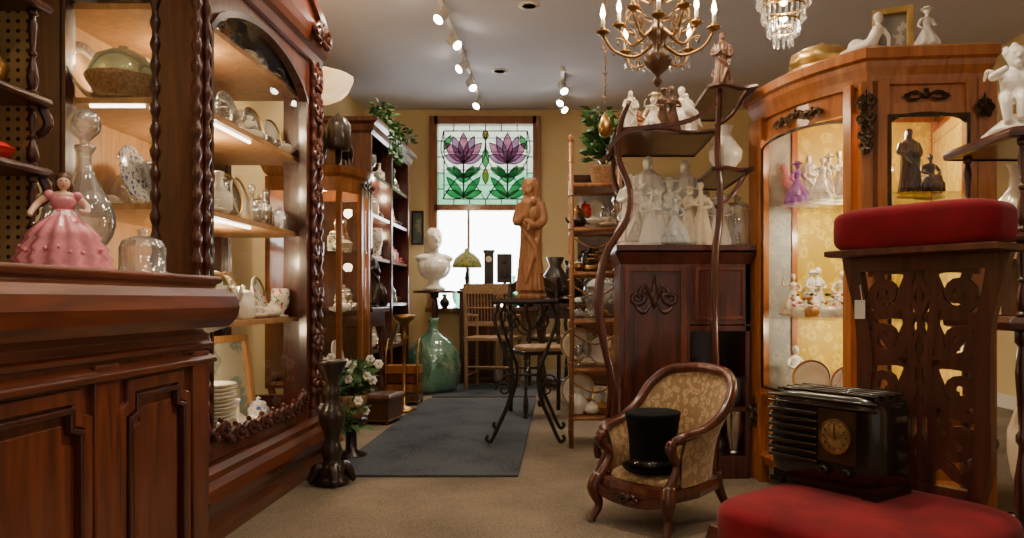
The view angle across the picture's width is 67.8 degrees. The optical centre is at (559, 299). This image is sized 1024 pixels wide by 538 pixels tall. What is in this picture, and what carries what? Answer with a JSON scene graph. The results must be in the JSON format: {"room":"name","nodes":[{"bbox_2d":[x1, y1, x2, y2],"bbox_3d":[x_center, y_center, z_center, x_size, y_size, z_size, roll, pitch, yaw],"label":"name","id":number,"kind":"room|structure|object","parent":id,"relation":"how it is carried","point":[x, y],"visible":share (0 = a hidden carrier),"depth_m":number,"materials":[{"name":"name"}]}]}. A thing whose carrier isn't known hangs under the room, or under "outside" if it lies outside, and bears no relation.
{"room":"second-hand shop","nodes":[
{"label":"second-hand shop","id":0,"kind":"room"},
{"bbox_2d":[232,94,363,393],"bbox_3d":[-2.010,-0.550,3.050,0.100,2.700,9.300,0,0,0],"label":"wall","id":1,"kind":"structure","parent":0,"point":[248,254],"depth_m":4.91,"materials":[{"name":"beige paint"}]},
{"bbox_2d":[497,254,512,283],"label":"speaker","id":2,"kind":"object","parent":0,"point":[504,268],"depth_m":7.09},
{"bbox_2d":[364,110,751,369],"bbox_3d":[0.670,-0.550,7.650,5.260,2.700,0.100,0,0,0],"label":"wall","id":3,"kind":"structure","parent":0,"point":[556,127],"depth_m":7.60,"materials":[{"name":"beige paint"}]},
{"bbox_2d":[411,211,423,244],"bbox_3d":[-1.420,-0.720,7.583,0.120,0.340,0.030,0,0,0],"label":"picture frame","id":4,"kind":"object","parent":3,"relation":"attached to","point":[417,217],"visible":1,"depth_m":7.57,"materials":[{"name":"brown wood"}]},
{"bbox_2d":[425,116,540,311],"bbox_3d":[-0.745,-0.855,7.580,1.170,1.950,0.160,0,0,0],"label":"window","id":5,"kind":"structure","parent":3,"relation":"in","point":[477,163],"depth_m":7.59,"materials":[{"name":"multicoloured glass"}]},
{"bbox_2d":[440,290,518,307],"bbox_3d":[-0.732,-0.042,7.515,0.921,0.243,0.178,0,0,0],"label":"window sill","id":6,"kind":"structure","parent":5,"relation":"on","point":[444,302],"depth_m":7.48,"materials":[{"name":"brown wood"}]},
{"bbox_2d":[424,370,568,379],"bbox_3d":[0.670,0.750,7.593,5.260,0.100,0.015,0,0,0],"label":"baseboard","id":7,"kind":"structure","parent":3,"relation":"attached to","point":[435,374],"depth_m":7.58,"materials":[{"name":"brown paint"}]},
{"bbox_2d":[225,380,1013,537],"bbox_3d":[0.670,0.840,3.050,5.460,0.080,9.300,0,0,0],"label":"floor","id":8,"kind":"structure","parent":0,"point":[549,497],"depth_m":2.99,"materials":[{"name":"beige carpet"}]},
{"bbox_2d":[0,262,239,537],"bbox_3d":[-1.230,0.368,1.305,0.672,0.864,1.642,0,0,0],"label":"wooden counter","id":9,"kind":"object","parent":8,"relation":"on","point":[104,373],"visible":1,"depth_m":1.56,"materials":[{"name":"brown wood"}]},
{"bbox_2d":[0,0,53,262],"bbox_3d":[-1.380,-0.407,1.618,0.283,0.686,0.518,0,0,0],"label":"shelf","id":10,"kind":"object","parent":9,"relation":"on","point":[20,100],"visible":0.91,"depth_m":1.84,"materials":[{"name":"brown wood"}]},
{"bbox_2d":[10,173,115,268],"bbox_3d":[-1.150,-0.180,1.760,0.212,0.233,0.206,0,0,-35],"label":"figurine","id":11,"kind":"object","parent":9,"relation":"on","point":[61,238],"visible":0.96,"depth_m":1.72,"materials":[{"name":"pink ceramic"}]},
{"bbox_2d":[67,109,115,245],"bbox_3d":[-1.220,-0.277,1.950,0.141,0.425,0.134,0,0,0],"label":"decanter","id":12,"kind":"object","parent":9,"relation":"on","point":[113,217],"visible":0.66,"depth_m":1.96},
{"bbox_2d":[118,228,168,272],"bbox_3d":[-1.090,-0.127,1.985,0.144,0.125,0.144,0,0,0],"label":"glass cloche","id":13,"kind":"object","parent":9,"relation":"on","point":[136,236],"visible":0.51,"depth_m":1.97,"materials":[{"name":"clear glass"}]},
{"bbox_2d":[35,0,332,537],"bbox_3d":[-1.450,-0.362,3.090,0.710,2.325,1.430,0,0,0],"label":"display cabinet","id":14,"kind":"object","parent":8,"relation":"on","point":[254,463],"visible":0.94,"depth_m":2.83,"materials":[{"name":"brown wood"}]},
{"bbox_2d":[71,68,96,96],"label":"dishes","id":15,"kind":"object","parent":14,"relation":"in","point":[75,79],"depth_m":2.54,"materials":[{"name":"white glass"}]},
{"bbox_2d":[75,41,104,66],"label":"dishes","id":16,"kind":"object","parent":14,"relation":"in","point":[97,59],"depth_m":2.62,"materials":[{"name":"white ceramic"}]},
{"bbox_2d":[82,145,151,202],"label":"dishes","id":17,"kind":"object","parent":14,"relation":"in","point":[134,171],"depth_m":2.60,"materials":[{"name":"white ceramic"}]},
{"bbox_2d":[83,46,151,96],"bbox_3d":[-1.470,-0.764,2.560,0.235,0.185,0.229,0,0,0],"label":"basket","id":18,"kind":"object","parent":14,"relation":"on","point":[104,81],"visible":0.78,"depth_m":2.48,"materials":[{"name":"wicker"}]},
{"bbox_2d":[214,381,236,424],"bbox_3d":[-1.310,0.433,2.840,0.190,0.242,0.190,0,0,0],"label":"plate stack","id":19,"kind":"object","parent":14,"relation":"in","point":[224,391],"visible":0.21,"depth_m":2.82,"materials":[{"name":"beige ceramic"}]},
{"bbox_2d":[214,334,255,415],"bbox_3d":[-1.422,0.351,3.226,0.085,0.399,0.340,0,0,15],"label":"framed print","id":20,"kind":"object","parent":14,"relation":"in","point":[232,352],"visible":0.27,"depth_m":3.32,"materials":[{"name":"paper"}]},
{"bbox_2d":[216,20,284,80],"label":"dishes","id":21,"kind":"object","parent":14,"relation":"in","point":[223,26],"depth_m":3.15,"materials":[{"name":"clear glass"}]},
{"bbox_2d":[214,171,288,229],"label":"dishes","id":22,"kind":"object","parent":14,"relation":"in","point":[231,197],"depth_m":3.09,"materials":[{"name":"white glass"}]},
{"bbox_2d":[214,271,289,319],"label":"dishes","id":23,"kind":"object","parent":14,"relation":"in","point":[253,303],"depth_m":3.32,"materials":[{"name":"white ceramic"}]},
{"bbox_2d":[235,396,270,423],"label":"dishes","id":24,"kind":"object","parent":14,"relation":"in","point":[258,405],"depth_m":3.28,"materials":[{"name":"white ceramic"}]},
{"bbox_2d":[214,90,296,153],"label":"dishes","id":25,"kind":"object","parent":14,"relation":"in","point":[269,132],"depth_m":3.17,"materials":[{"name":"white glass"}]},
{"bbox_2d":[260,165,373,441],"bbox_3d":[-1.405,0.024,4.550,0.560,1.568,0.570,0,0,0],"label":"bow-front vitrine","id":26,"kind":"object","parent":8,"relation":"on","point":[341,183],"visible":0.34,"depth_m":4.38,"materials":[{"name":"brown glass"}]},
{"bbox_2d":[326,113,350,164],"bbox_3d":[-1.300,-0.930,4.460,0.137,0.340,0.137,0,0,21],"label":"lamp","id":27,"kind":"object","parent":26,"relation":"on","point":[338,128],"visible":0.75,"depth_m":4.41,"materials":[{"name":"brown metal"}]},
{"bbox_2d":[342,145,353,165],"bbox_3d":[-1.320,-0.904,4.656,0.125,0.289,0.152,0,0,0],"label":"statue","id":28,"kind":"object","parent":26,"relation":"on","point":[346,156],"visible":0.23,"depth_m":4.65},
{"bbox_2d":[306,359,356,487],"bbox_3d":[-0.990,0.529,3.300,0.166,0.541,0.166,0,0,22],"label":"pedestal","id":29,"kind":"object","parent":8,"relation":"on","point":[332,473],"visible":1,"depth_m":3.26,"materials":[{"name":"brown wood"}]},
{"bbox_2d":[319,67,353,411],"bbox_3d":[-1.290,-0.192,4.020,0.392,1.983,0.392,0,0,0],"label":"lamp","id":30,"kind":"object","parent":8,"relation":"on","point":[337,83],"visible":0.27,"depth_m":3.94,"materials":[{"name":"white glass"}]},
{"bbox_2d":[322,307,389,402],"bbox_3d":[-1.420,0.425,5.200,0.400,0.750,0.500,0,0,0],"label":"console table","id":31,"kind":"object","parent":8,"relation":"on","point":[377,314],"visible":0.2,"depth_m":5.06,"materials":[{"name":"brown wood"}]},
{"bbox_2d":[370,247,379,306],"bbox_3d":[-1.276,-0.153,5.118,0.130,0.406,0.136,0,0,-13],"label":"bronze statue","id":32,"kind":"object","parent":31,"relation":"on","point":[374,267],"visible":0.55,"depth_m":5.10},
{"bbox_2d":[378,283,387,306],"bbox_3d":[-1.314,-0.095,5.365,0.201,0.290,0.186,0,0,10],"label":"bronze figurine","id":33,"kind":"object","parent":31,"relation":"on","point":[383,297],"visible":0.27,"depth_m":5.33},
{"bbox_2d":[322,116,416,386],"bbox_3d":[-1.590,-0.265,6.250,0.540,2.130,1.520,0,0,0],"label":"bookcase","id":34,"kind":"object","parent":8,"relation":"on","point":[389,202],"visible":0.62,"depth_m":6.08,"materials":[{"name":"red wood"}]},
{"bbox_2d":[366,97,417,166],"bbox_3d":[-1.385,-1.264,6.168,0.338,0.450,1.242,0,0,0],"label":"ivy garland","id":35,"kind":"object","parent":34,"relation":"on","point":[394,126],"visible":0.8,"depth_m":5.80,"materials":[{"name":"green plant"}]},
{"bbox_2d":[364,390,404,424],"bbox_3d":[-1.160,0.701,4.980,0.204,0.202,0.264,0,0,10],"label":"chest","id":36,"kind":"object","parent":8,"relation":"on","point":[387,406],"visible":0.85,"depth_m":4.87,"materials":[{"name":"brown wood"}]},
{"bbox_2d":[385,338,422,405],"bbox_3d":[-1.200,0.547,5.850,0.260,0.506,0.220,0,0,0],"label":"magazine rack","id":37,"kind":"object","parent":8,"relation":"on","point":[393,372],"visible":0.89,"depth_m":5.76,"materials":[{"name":"brown wood"}]},
{"bbox_2d":[393,314,417,412],"bbox_3d":[-1.120,0.450,5.460,0.200,0.700,0.200,0,0,0],"label":"stand","id":38,"kind":"object","parent":8,"relation":"on","point":[404,319],"visible":0.87,"depth_m":5.45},
{"bbox_2d":[406,318,460,393],"bbox_3d":[-1.100,0.477,6.600,0.484,0.645,0.484,0,0,0],"label":"demijohn","id":39,"kind":"object","parent":8,"relation":"on","point":[450,341],"visible":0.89,"depth_m":6.57,"materials":[{"name":"green glass"}]},
{"bbox_2d":[413,290,456,382],"bbox_3d":[-1.177,0.355,7.220,0.437,0.890,0.414,0,0,0],"label":"pedestal table","id":40,"kind":"object","parent":8,"relation":"on","point":[434,294],"visible":0.88,"depth_m":7.19,"materials":[{"name":"brown wood"}]},
{"bbox_2d":[415,228,452,289],"bbox_3d":[-1.197,-0.388,7.203,0.287,0.595,0.294,0,0,24],"label":"bust","id":41,"kind":"object","parent":40,"relation":"on","point":[434,266],"visible":0.96,"depth_m":7.13,"materials":[{"name":"white ceramic"}]},
{"bbox_2d":[346,398,535,476],"bbox_3d":[-0.625,0.794,4.765,0.870,0.012,2.670,0,0,0],"label":"runner rug","id":42,"kind":"object","parent":8,"relation":"on","point":[445,437],"visible":0.8,"depth_m":4.20,"materials":[{"name":"grey carpet"}]},
{"bbox_2d":[318,353,382,460],"bbox_3d":[-1.054,0.535,3.832,0.323,0.529,0.336,0,0,0],"label":"flower basket","id":43,"kind":"object","parent":42,"relation":"on","point":[353,403],"visible":0.76,"depth_m":3.81,"materials":[{"name":"wicker"}]},
{"bbox_2d":[485,299,565,443],"bbox_3d":[-0.190,0.391,4.398,0.448,0.798,0.536,0,0,0],"label":"console","id":44,"kind":"object","parent":42,"relation":"on","point":[540,382],"visible":1,"depth_m":4.17,"materials":[{"name":"black metal"}]},
{"bbox_2d":[512,177,547,298],"bbox_3d":[-0.176,-0.361,4.400,0.210,0.705,0.187,0,0,15],"label":"statue","id":45,"kind":"object","parent":44,"relation":"on","point":[530,214],"visible":1,"depth_m":4.37,"materials":[{"name":"brown wood"}]},
{"bbox_2d":[457,290,496,383],"bbox_3d":[-0.790,0.355,7.330,0.360,0.890,0.340,0,0,0],"label":"base cabinet","id":46,"kind":"object","parent":8,"relation":"on","point":[487,349],"visible":0.48,"depth_m":7.18,"materials":[{"name":"brown wood"}]},
{"bbox_2d":[452,248,481,289],"bbox_3d":[-0.890,-0.295,7.280,0.290,0.410,0.290,0,0,0],"label":"glass lamp","id":47,"kind":"object","parent":46,"relation":"on","point":[466,259],"visible":0.87,"depth_m":7.20,"materials":[{"name":"green glass"}]},
{"bbox_2d":[483,250,494,283],"bbox_3d":[-0.680,-0.285,7.300,0.120,0.390,0.120,0,0,0],"label":"mantel clock","id":48,"kind":"object","parent":46,"relation":"on","point":[488,254],"visible":0.72,"depth_m":7.26,"materials":[{"name":"brown wood"}]},
{"bbox_2d":[432,382,536,397],"bbox_3d":[-0.625,0.794,6.785,0.850,0.012,1.130,0,0,0],"label":"door mat","id":49,"kind":"object","parent":8,"relation":"on","point":[481,390],"visible":0.71,"depth_m":6.54,"materials":[{"name":"grey carpet"}]},
{"bbox_2d":[463,284,521,389],"bbox_3d":[-0.603,0.323,6.827,0.440,0.930,0.487,0,0,8],"label":"wooden armchair","id":50,"kind":"object","parent":49,"relation":"on","point":[468,289],"visible":0.8,"depth_m":6.64,"materials":[{"name":"wood"}]},
{"bbox_2d":[506,268,544,378],"bbox_3d":[-0.350,0.205,7.360,0.420,1.190,0.280,0,0,0],"label":"chair","id":51,"kind":"object","parent":8,"relation":"on","point":[521,306],"visible":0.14,"depth_m":7.25,"materials":[{"name":"brown wood"}]},
{"bbox_2d":[507,278,577,418],"bbox_3d":[-0.126,0.310,5.316,0.400,0.981,0.435,0,0,-20],"label":"chair","id":52,"kind":"object","parent":8,"relation":"on","point":[526,350],"visible":0.59,"depth_m":5.41,"materials":[{"name":"brown wood"}]},
{"bbox_2d":[528,319,581,385],"bbox_3d":[-0.044,0.310,6.883,0.400,0.981,0.435,0,0,-20],"label":"chair","id":53,"kind":"object","parent":8,"relation":"on","point":[534,338],"visible":0.24,"depth_m":6.86,"materials":[{"name":"brown wood"}]},
{"bbox_2d":[533,304,613,406],"bbox_3d":[0.220,0.415,5.950,0.840,0.770,0.600,0,0,0],"label":"dining table","id":54,"kind":"object","parent":8,"relation":"on","point":[563,308],"visible":0.14,"depth_m":5.69,"materials":[{"name":"brown wood"}]},
{"bbox_2d":[543,257,568,303],"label":"vase","id":55,"kind":"object","parent":54,"relation":"on","point":[556,273],"depth_m":5.96,"materials":[{"name":"grey ceramic"}]},
{"bbox_2d":[574,278,594,303],"label":"ornaments","id":56,"kind":"object","parent":54,"relation":"on","point":[579,299],"depth_m":5.96,"materials":[{"name":"grey ceramic"}]},
{"bbox_2d":[603,278,613,303],"label":"ornaments","id":57,"kind":"object","parent":54,"relation":"on","point":[609,297],"depth_m":5.94,"materials":[{"name":"grey ceramic"}]},
{"bbox_2d":[560,134,621,448],"bbox_3d":[0.189,-0.047,4.270,0.378,1.694,0.376,0,0,0],"label":"shelf unit","id":58,"kind":"object","parent":8,"relation":"on","point":[577,344],"visible":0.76,"depth_m":4.15,"materials":[{"name":"brown wood"}]},
{"bbox_2d":[578,106,625,181],"bbox_3d":[0.246,-0.862,4.269,0.272,0.455,0.277,0,0,-45],"label":"potted plant","id":59,"kind":"object","parent":58,"relation":"on","point":[599,173],"visible":0.67,"depth_m":4.24,"materials":[{"name":"plant"}]},
{"bbox_2d":[574,175,633,380],"bbox_3d":[0.500,-0.190,7.330,0.780,1.980,0.460,0,0,0],"label":"dresser","id":60,"kind":"object","parent":8,"relation":"on","point":[591,205],"visible":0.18,"depth_m":7.36,"materials":[{"name":"brown wood"}]},
{"bbox_2d":[587,362,737,537],"bbox_3d":[0.391,0.520,2.786,0.431,0.562,0.482,0,0,45],"label":"tub chair","id":61,"kind":"object","parent":8,"relation":"on","point":[704,393],"visible":0.88,"depth_m":2.74,"materials":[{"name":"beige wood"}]},
{"bbox_2d":[622,407,680,474],"bbox_3d":[0.330,0.499,2.700,0.214,0.208,0.228,0,0,45],"label":"top hat","id":62,"kind":"object","parent":61,"relation":"on","point":[649,428],"visible":0.88,"depth_m":2.62,"materials":[{"name":"black fabric"}]},
{"bbox_2d":[593,82,757,470],"bbox_3d":[0.499,-0.097,3.553,0.699,1.807,0.663,0,0,0],"label":"etagere","id":63,"kind":"object","parent":8,"relation":"on","point":[718,103],"visible":0.73,"depth_m":3.27,"materials":[{"name":"red wood"}]},
{"bbox_2d":[622,91,638,126],"bbox_3d":[0.320,-0.846,3.438,0.076,0.203,0.059,0,0,-1],"label":"porcelain figurine","id":64,"kind":"object","parent":63,"relation":"on","point":[630,119],"visible":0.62,"depth_m":3.42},
{"bbox_2d":[643,97,660,124],"bbox_3d":[0.410,-0.823,3.380,0.100,0.157,0.085,0,0,-9],"label":"porcelain figurine","id":65,"kind":"object","parent":63,"relation":"on","point":[652,118],"visible":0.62,"depth_m":3.37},
{"bbox_2d":[654,86,681,129],"bbox_3d":[0.492,-0.860,3.460,0.136,0.232,0.073,0,0,-12],"label":"porcelain figurine","id":66,"kind":"object","parent":63,"relation":"on","point":[663,115],"visible":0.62,"depth_m":3.44,"materials":[{"name":"brown ceramic"}]},
{"bbox_2d":[668,87,696,129],"bbox_3d":[0.583,-0.880,3.614,0.173,0.271,0.188,0,0,20],"label":"porcelain figurine","id":67,"kind":"object","parent":63,"relation":"on","point":[681,90],"visible":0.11,"depth_m":3.59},
{"bbox_2d":[680,93,702,129],"bbox_3d":[0.589,-0.835,3.395,0.097,0.183,0.079,0,0,27],"label":"porcelain figurine","id":68,"kind":"object","parent":63,"relation":"on","point":[690,111],"visible":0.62,"depth_m":3.38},
{"bbox_2d":[710,32,733,82],"bbox_3d":[0.729,-1.065,3.417,0.094,0.280,0.089,0,0,-33],"label":"wooden figurine","id":69,"kind":"object","parent":63,"relation":"on","point":[722,51],"visible":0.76,"depth_m":3.39,"materials":[{"name":"brown wood"}]},
{"bbox_2d":[708,124,742,166],"bbox_3d":[0.740,-0.676,3.400,0.152,0.203,0.152,0,0,0],"label":"porcelain vase","id":70,"kind":"object","parent":63,"relation":"on","point":[731,152],"visible":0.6,"depth_m":3.35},
{"bbox_2d":[609,245,755,478],"bbox_3d":[0.560,0.278,3.597,0.629,1.045,0.454,0,0,0],"label":"base cabinet","id":71,"kind":"object","parent":8,"relation":"on","point":[662,292],"visible":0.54,"depth_m":3.40,"materials":[{"name":"red wood"}]},
{"bbox_2d":[617,174,643,244],"bbox_3d":[0.319,-0.409,3.456,0.123,0.328,0.096,0,0,10],"label":"porcelain figurine","id":72,"kind":"object","parent":71,"relation":"on","point":[631,235],"visible":0.69,"depth_m":3.43,"materials":[{"name":"ceramic"}]},
{"bbox_2d":[634,156,665,226],"bbox_3d":[0.420,-0.467,3.625,0.149,0.444,0.142,0,0,-41],"label":"porcelain figurine","id":73,"kind":"object","parent":71,"relation":"on","point":[647,179],"visible":0.27,"depth_m":3.60,"materials":[{"name":"ceramic"}]},
{"bbox_2d":[639,189,669,244],"bbox_3d":[0.427,-0.375,3.450,0.153,0.261,0.082,0,0,-13],"label":"porcelain figurine","id":74,"kind":"object","parent":71,"relation":"on","point":[652,230],"visible":0.85,"depth_m":3.43,"materials":[{"name":"ceramic"}]},
{"bbox_2d":[661,177,682,226],"bbox_3d":[0.520,-0.413,3.600,0.211,0.337,0.180,0,0,18],"label":"porcelain figurine","id":75,"kind":"object","parent":71,"relation":"on","point":[669,181],"visible":0.2,"depth_m":3.58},
{"bbox_2d":[661,197,690,244],"bbox_3d":[0.520,-0.356,3.430,0.141,0.221,0.120,0,0,21],"label":"porcelain figurine","id":76,"kind":"object","parent":71,"relation":"on","point":[675,233],"visible":0.88,"depth_m":3.40,"materials":[{"name":"ceramic"}]},
{"bbox_2d":[672,160,697,217],"bbox_3d":[0.599,-0.458,3.635,0.143,0.425,0.136,0,0,-32],"label":"porcelain figurine","id":77,"kind":"object","parent":71,"relation":"on","point":[685,179],"visible":0.3,"depth_m":3.61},
{"bbox_2d":[677,182,712,244],"bbox_3d":[0.617,-0.390,3.448,0.170,0.290,0.091,0,0,29],"label":"porcelain figurine","id":78,"kind":"object","parent":71,"relation":"on","point":[698,226],"visible":0.8,"depth_m":3.42,"materials":[{"name":"ceramic"}]},
{"bbox_2d":[707,193,735,244],"bbox_3d":[0.736,-0.366,3.479,0.142,0.241,0.076,0,0,29],"label":"porcelain figurine","id":79,"kind":"object","parent":71,"relation":"on","point":[727,235],"visible":0.56,"depth_m":3.45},
{"bbox_2d":[712,193,742,242],"bbox_3d":[0.815,-0.385,3.683,0.147,0.279,0.120,0,0,-10],"label":"porcelain figurine","id":80,"kind":"object","parent":71,"relation":"on","point":[735,222],"visible":0.25,"depth_m":3.66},
{"bbox_2d":[705,198,1023,537],"bbox_3d":[0.723,0.284,1.768,0.591,1.044,0.552,0,0,-37],"label":"kneeler","id":81,"kind":"object","parent":8,"relation":"on","point":[920,242],"visible":0.9,"depth_m":1.81,"materials":[{"name":"brown wood"}]},
{"bbox_2d":[767,383,910,502],"bbox_3d":[0.691,0.346,1.909,0.185,0.245,0.321,0,0,-37],"label":"radio","id":82,"kind":"object","parent":81,"relation":"on","point":[850,441],"visible":1,"depth_m":1.82,"materials":[{"name":"black metal"}]},
{"bbox_2d":[742,42,1000,508],"bbox_3d":[1.301,-0.062,3.082,0.971,1.725,0.831,0,0,0],"label":"display case","id":83,"kind":"object","parent":8,"relation":"on","point":[861,103],"visible":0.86,"depth_m":3.14,"materials":[{"name":"brown wood"}]},
{"bbox_2d":[779,165,795,209],"bbox_3d":[1.010,-0.494,3.320,0.102,0.192,0.083,0,0,1],"label":"porcelain figurine","id":84,"kind":"object","parent":83,"relation":"on","point":[786,182],"visible":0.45,"depth_m":3.31,"materials":[{"name":"pink ceramic"}]},
{"bbox_2d":[779,274,804,316],"bbox_3d":[1.000,-0.021,3.260,0.117,0.185,0.100,0,0,12],"label":"porcelain figurine","id":85,"kind":"object","parent":83,"relation":"on","point":[786,305],"visible":0.56,"depth_m":3.25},
{"bbox_2d":[781,345,802,389],"bbox_3d":[1.026,0.303,3.298,0.136,0.213,0.148,0,0,-26],"label":"porcelain figurine","id":86,"kind":"object","parent":83,"relation":"on","point":[794,360],"visible":0.35,"depth_m":3.28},
{"bbox_2d":[784,161,809,205],"bbox_3d":[1.000,-0.492,3.200,0.117,0.187,0.100,0,0,-24],"label":"porcelain figurine","id":87,"kind":"object","parent":83,"relation":"on","point":[797,192],"visible":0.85,"depth_m":3.18,"materials":[{"name":"purple ceramic"}]},
{"bbox_2d":[799,155,818,208],"bbox_3d":[1.079,-0.514,3.297,0.078,0.232,0.074,0,0,-21],"label":"porcelain figurine","id":88,"kind":"object","parent":83,"relation":"on","point":[811,176],"visible":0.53,"depth_m":3.28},
{"bbox_2d":[804,267,826,307],"bbox_3d":[1.102,-0.035,3.280,0.125,0.212,0.067,0,0,-27],"label":"porcelain figurine","id":89,"kind":"object","parent":83,"relation":"on","point":[813,285],"visible":0.59,"depth_m":3.26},
{"bbox_2d":[789,291,842,317],"bbox_3d":[1.113,0.017,3.058,0.095,0.108,0.410,0,0,-44],"label":"baskets","id":90,"kind":"object","parent":83,"relation":"in","point":[832,311],"visible":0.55,"depth_m":3.11,"materials":[{"name":"beige ceramic"}]},
{"bbox_2d":[784,42,847,74],"bbox_3d":[1.090,-1.000,3.160,0.303,0.150,0.304,0,0,14],"label":"tray","id":91,"kind":"object","parent":83,"relation":"on","point":[812,54],"visible":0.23,"depth_m":3.07,"materials":[{"name":"brown metal"}]},
{"bbox_2d":[792,359,842,386],"bbox_3d":[1.184,0.328,3.067,0.290,0.162,0.400,0,0,-26],"label":"plates","id":92,"kind":"object","parent":83,"relation":"in","point":[811,371],"visible":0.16,"depth_m":3.15,"materials":[{"name":"beige ceramic"}]},
{"bbox_2d":[807,157,835,202],"bbox_3d":[1.070,-0.490,3.100,0.117,0.185,0.100,0,0,5],"label":"porcelain figurine","id":93,"kind":"object","parent":83,"relation":"on","point":[822,188],"visible":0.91,"depth_m":3.08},
{"bbox_2d":[818,151,842,204],"bbox_3d":[1.141,-0.509,3.159,0.130,0.222,0.070,0,0,16],"label":"porcelain figurine","id":94,"kind":"object","parent":83,"relation":"on","point":[834,182],"visible":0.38,"depth_m":3.15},
{"bbox_2d":[829,271,842,306],"bbox_3d":[1.192,-0.026,3.195,0.124,0.194,0.134,0,0,23],"label":"porcelain figurine","id":95,"kind":"object","parent":83,"relation":"on","point":[839,284],"visible":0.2,"depth_m":3.19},
{"bbox_2d":[840,12,890,53],"bbox_3d":[1.169,-1.011,2.923,0.228,0.171,0.105,0,0,30],"label":"porcelain figurine","id":96,"kind":"object","parent":83,"relation":"on","point":[878,29],"visible":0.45,"depth_m":2.89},
{"bbox_2d":[872,4,913,45],"bbox_3d":[1.314,-1.035,3.000,0.150,0.239,0.104,0,0,25],"label":"photo frame","id":97,"kind":"object","parent":83,"relation":"on","point":[898,21],"visible":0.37,"depth_m":2.99,"materials":[{"name":"brown metal"}]},
{"bbox_2d":[896,128,923,198],"bbox_3d":[1.360,-0.533,2.957,0.091,0.271,0.086,0,0,-38],"label":"bronze figurine","id":98,"kind":"object","parent":83,"relation":"on","point":[910,151],"visible":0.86,"depth_m":2.94,"materials":[{"name":"brown metal"}]},
{"bbox_2d":[913,6,941,44],"bbox_3d":[1.390,-1.019,2.880,0.117,0.187,0.100,0,0,-10],"label":"porcelain figurine","id":99,"kind":"object","parent":83,"relation":"on","point":[927,35],"visible":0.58,"depth_m":2.86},
{"bbox_2d":[920,154,945,199],"bbox_3d":[1.454,-0.485,2.977,0.111,0.174,0.121,0,0,-2],"label":"bronze figurine","id":100,"kind":"object","parent":83,"relation":"on","point":[931,181],"visible":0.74,"depth_m":2.94,"materials":[{"name":"brown metal"}]},
{"bbox_2d":[943,125,1023,537],"bbox_3d":[1.470,0.166,2.200,0.524,1.268,0.404,0,0,0],"label":"etagere","id":101,"kind":"object","parent":8,"relation":"on","point":[1007,144],"visible":0.38,"depth_m":2.07,"materials":[{"name":"brown wood"}]},
{"bbox_2d":[981,43,1023,137],"bbox_3d":[1.346,-0.602,2.183,0.237,0.267,0.231,0,0,-1],"label":"cherub statue","id":102,"kind":"object","parent":101,"relation":"on","point":[1011,78],"visible":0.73,"depth_m":2.15,"materials":[{"name":"white ceramic"}]},
{"bbox_2d":[999,163,1019,226],"bbox_3d":[1.353,-0.288,2.203,0.185,0.210,0.125,0,0,0],"label":"porcelain ewer","id":103,"kind":"object","parent":101,"relation":"on","point":[1011,195],"visible":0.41,"depth_m":2.18,"materials":[{"name":"white ceramic"}]},
{"bbox_2d":[1001,258,1018,315],"bbox_3d":[1.380,-0.036,2.200,0.160,0.165,0.140,0,0,0],"label":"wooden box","id":104,"kind":"object","parent":101,"relation":"on","point":[1008,307],"visible":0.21,"depth_m":2.21,"materials":[{"name":"brown wood"}]},
{"bbox_2d":[1007,404,1017,516],"bbox_3d":[1.420,0.407,2.220,0.200,0.520,0.200,0,0,0],"label":"floor vase","id":105,"kind":"object","parent":101,"relation":"on","point":[1012,429],"visible":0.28,"depth_m":2.23,"materials":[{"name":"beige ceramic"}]},
{"bbox_2d":[318,0,1023,109],"bbox_3d":[0.670,-1.940,3.050,5.460,0.080,9.300,0,0,0],"label":"ceiling","id":106,"kind":"structure","parent":0,"point":[395,52],"depth_m":5.57,"materials":[{"name":"paint"}]},
{"bbox_2d":[433,0,483,109],"bbox_3d":[-0.750,-1.827,5.250,0.123,0.146,4.100,0,0,0],"label":"track light","id":107,"kind":"object","parent":106,"relation":"attached to","point":[443,14],"visible":1,"depth_m":5.37,"materials":[{"name":"white paint"}]},
{"bbox_2d":[518,1,539,9],"bbox_3d":[-0.200,-1.896,4.900,0.140,0.008,0.140,0,0,0],"label":"ceiling fixture","id":108,"kind":"object","parent":106,"relation":"attached to","point":[526,5],"depth_m":4.89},
{"bbox_2d":[556,67,568,113],"bbox_3d":[0.021,-1.827,6.750,0.115,0.146,1.100,0,0,0],"label":"track light","id":109,"kind":"object","parent":106,"relation":"attached to","point":[563,89],"visible":1,"depth_m":6.84,"materials":[{"name":"white paint"}]},
{"bbox_2d":[598,0,612,137],"bbox_3d":[0.235,-1.371,3.950,0.080,1.062,0.080,0,0,0],"label":"hanging lantern","id":110,"kind":"object","parent":106,"relation":"hanging from","point":[605,126],"visible":0.87,"depth_m":3.93,"materials":[{"name":"gold metal"}]},
{"bbox_2d":[596,0,720,87],"bbox_3d":[0.397,-1.392,3.136,0.496,1.016,0.495,0,0,0],"label":"chandelier","id":111,"kind":"object","parent":106,"relation":"hanging from","point":[657,60],"visible":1,"depth_m":3.12,"materials":[{"name":"gold metal"}]},
{"bbox_2d":[756,0,811,48],"bbox_3d":[0.970,-1.496,3.300,0.265,0.797,0.264,0,0,0],"label":"crystal chandelier","id":112,"kind":"object","parent":106,"relation":"hanging from","point":[782,17],"visible":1,"depth_m":3.29,"materials":[{"name":"clear glass"}]},
{"bbox_2d":[992,33,1023,396],"bbox_3d":[3.350,-0.550,3.050,0.100,2.700,9.300,0,0,0],"label":"wall","id":113,"kind":"structure","parent":0,"point":[1006,347],"depth_m":5.64,"materials":[{"name":"beige paint"}]},
{"bbox_2d":[997,393,1016,409],"bbox_3d":[3.292,0.750,2.990,0.015,0.100,9.180,0,0,0],"label":"baseboard","id":114,"kind":"structure","parent":113,"relation":"attached to","point":[1004,401],"depth_m":5.59,"materials":[{"name":"white paint"}]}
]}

